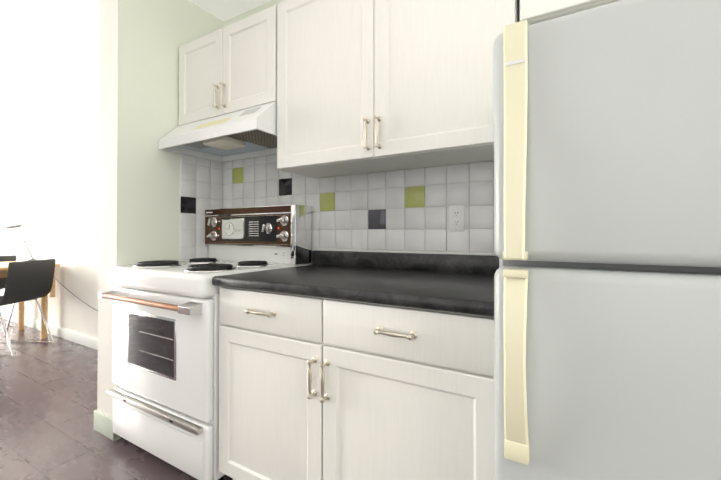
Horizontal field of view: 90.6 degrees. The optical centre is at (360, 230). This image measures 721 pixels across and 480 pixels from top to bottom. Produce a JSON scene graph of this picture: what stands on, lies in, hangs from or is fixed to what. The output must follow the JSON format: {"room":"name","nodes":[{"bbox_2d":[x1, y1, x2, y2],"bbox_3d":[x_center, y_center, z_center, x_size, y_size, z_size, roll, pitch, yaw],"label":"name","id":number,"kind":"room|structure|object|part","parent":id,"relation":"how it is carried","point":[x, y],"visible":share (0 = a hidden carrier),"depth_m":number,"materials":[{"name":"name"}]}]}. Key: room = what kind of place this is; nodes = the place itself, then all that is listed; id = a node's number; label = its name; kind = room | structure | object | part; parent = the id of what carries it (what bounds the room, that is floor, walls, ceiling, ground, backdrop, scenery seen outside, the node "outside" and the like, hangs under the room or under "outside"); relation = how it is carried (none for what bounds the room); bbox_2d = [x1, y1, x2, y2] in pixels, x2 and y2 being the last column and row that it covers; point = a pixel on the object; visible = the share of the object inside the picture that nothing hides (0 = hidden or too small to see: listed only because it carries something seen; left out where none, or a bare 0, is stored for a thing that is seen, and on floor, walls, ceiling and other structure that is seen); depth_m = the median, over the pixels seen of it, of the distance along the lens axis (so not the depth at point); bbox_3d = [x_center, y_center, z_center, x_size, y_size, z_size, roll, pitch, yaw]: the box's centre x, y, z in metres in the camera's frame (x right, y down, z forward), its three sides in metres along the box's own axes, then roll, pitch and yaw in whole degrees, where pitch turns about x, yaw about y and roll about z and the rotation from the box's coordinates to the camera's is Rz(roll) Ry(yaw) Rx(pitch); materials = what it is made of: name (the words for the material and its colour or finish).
{"room":"kitchen","nodes":[
{"label":"kitchen","id":0,"kind":"room"},
{"bbox_2d":[0,318,232,479],"bbox_3d":[-2.428,1.121,0.543,9.800,0.060,5.200,0,-1,30],"label":"floor","id":1,"kind":"structure","parent":0,"point":[48,399],"depth_m":2.05,"materials":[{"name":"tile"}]},
{"bbox_2d":[0,255,16,325],"bbox_3d":[-4.370,0.703,4.127,0.523,0.834,0.450,0,-1,30],"label":"chair","id":2,"kind":"object","parent":1,"relation":"on","point":[5,258],"visible":0.4,"depth_m":4.14,"materials":[{"name":"black fabric"}]},
{"bbox_2d":[0,259,55,355],"bbox_3d":[-3.314,0.697,3.360,0.523,0.834,0.450,0,0,2],"label":"chair","id":3,"kind":"object","parent":1,"relation":"on","point":[29,280],"visible":1,"depth_m":3.33,"materials":[{"name":"black plastic"}]},
{"bbox_2d":[0,261,59,338],"bbox_3d":[-3.686,0.729,3.545,0.910,0.775,0.812,0,-1,30],"label":"dining table","id":4,"kind":"object","parent":1,"relation":"on","point":[21,305],"visible":0.52,"depth_m":3.70,"materials":[{"name":"brown wood"}]},
{"bbox_2d":[5,225,96,310],"bbox_3d":[-2.800,0.391,3.358,1.910,0.918,0.335,0,-1,30],"label":"desk lamp","id":5,"kind":"object","parent":4,"relation":"on","point":[12,226],"depth_m":3.75,"materials":[{"name":"grey metal"}]},
{"bbox_3d":[-2.705,0.591,3.451,1.842,0.520,0.076,0,-1,30],"label":"lamp cord","id":6,"kind":"part","parent":5,"relation":"part of","materials":[{"name":"black plastic"}]},
{"bbox_2d":[99,204,311,479],"bbox_3d":[-0.803,0.480,1.927,0.778,1.246,0.752,0,-1,30],"label":"range","id":7,"kind":"object","parent":1,"relation":"on","point":[164,393],"visible":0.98,"depth_m":1.66,"materials":[{"name":"white metal"}]},
{"bbox_2d":[219,286,494,479],"bbox_3d":[0.037,0.664,1.470,1.114,0.870,0.703,0,-1,30],"label":"base cabinet","id":8,"kind":"object","parent":1,"relation":"on","point":[314,388],"visible":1,"depth_m":1.15,"materials":[{"name":"white wood"}]},
{"bbox_2d":[212,250,498,316],"bbox_3d":[0.040,0.168,1.481,1.120,0.118,0.686,0,-1,30],"label":"countertop","id":9,"kind":"structure","parent":8,"relation":"on","point":[464,284],"depth_m":1.37,"materials":[{"name":"laminate"}]},
{"bbox_2d":[493,0,720,479],"bbox_3d":[0.808,0.321,0.923,0.760,1.546,0.813,0,-1,30],"label":"refrigerator","id":10,"kind":"object","parent":1,"relation":"on","point":[607,239],"visible":1,"depth_m":0.69,"materials":[{"name":"grey metal"}]},
{"bbox_2d":[0,0,269,121],"bbox_3d":[-2.428,-1.509,0.566,9.800,0.080,5.200,0,-1,30],"label":"ceiling","id":11,"kind":"structure","parent":0,"point":[49,49],"depth_m":2.80,"materials":[{"name":"white paint"}]},
{"bbox_2d":[97,0,223,417],"bbox_3d":[-1.208,-0.175,2.233,0.201,2.560,0.669,0,-1,30],"label":"wall","id":12,"kind":"structure","parent":0,"point":[142,42],"depth_m":1.99,"materials":[{"name":"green paint"}]},
{"bbox_2d":[0,0,490,337],"bbox_3d":[-1.160,-0.171,2.709,9.800,2.560,0.200,0,-1,30],"label":"wall","id":13,"kind":"structure","parent":0,"point":[49,175],"depth_m":3.78,"materials":[{"name":"white paint"}]},
{"bbox_2d":[1,309,120,440],"bbox_3d":[-3.360,1.064,3.482,5.214,0.105,0.682,0,-1,30],"label":"baseboard","id":14,"kind":"structure","parent":13,"relation":"attached to","point":[103,423],"depth_m":3.48,"materials":[{"name":"white"}]},
{"bbox_2d":[179,5,276,125],"bbox_3d":[-0.695,-0.884,2.105,0.804,0.488,0.362,0,-1,30],"label":"upper cabinet","id":15,"kind":"object","parent":13,"relation":"attached to","point":[230,68],"visible":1,"depth_m":1.95,"materials":[{"name":"white wood"}]},
{"bbox_2d":[159,102,276,161],"bbox_3d":[-0.717,-0.554,2.065,0.800,0.168,0.446,0,-1,30],"label":"range hood","id":16,"kind":"object","parent":15,"relation":"attached to","point":[244,134],"visible":0.81,"depth_m":1.94,"materials":[{"name":"white metal"}]},
{"bbox_2d":[179,154,496,264],"bbox_3d":[-0.201,-0.137,1.843,1.930,0.677,0.316,0,-1,30],"label":"tile backsplash","id":17,"kind":"structure","parent":13,"relation":"attached to","point":[396,211],"depth_m":1.90,"materials":[{"name":"white tile"}]},
{"bbox_2d":[449,205,463,230],"bbox_3d":[0.441,-0.056,1.636,0.070,0.119,0.007,0,-1,30],"label":"outlet","id":18,"kind":"object","parent":17,"relation":"attached to","point":[456,217],"visible":1,"depth_m":1.63,"materials":[{"name":"white plastic"}]},
{"bbox_2d":[277,0,519,177],"bbox_3d":[0.129,-0.718,1.619,1.098,0.828,0.362,0,-1,30],"label":"upper cabinet","id":19,"kind":"object","parent":13,"relation":"attached to","point":[368,86],"visible":1,"depth_m":1.48,"materials":[{"name":"white wood"}]},
{"bbox_2d":[520,0,620,25],"bbox_3d":[0.944,-0.923,1.140,0.775,0.427,0.362,0,-1,30],"label":"upper cabinet","id":20,"kind":"object","parent":13,"relation":"attached to","point":[534,11],"visible":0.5,"depth_m":1.17,"materials":[{"name":"white wood"}]}
]}

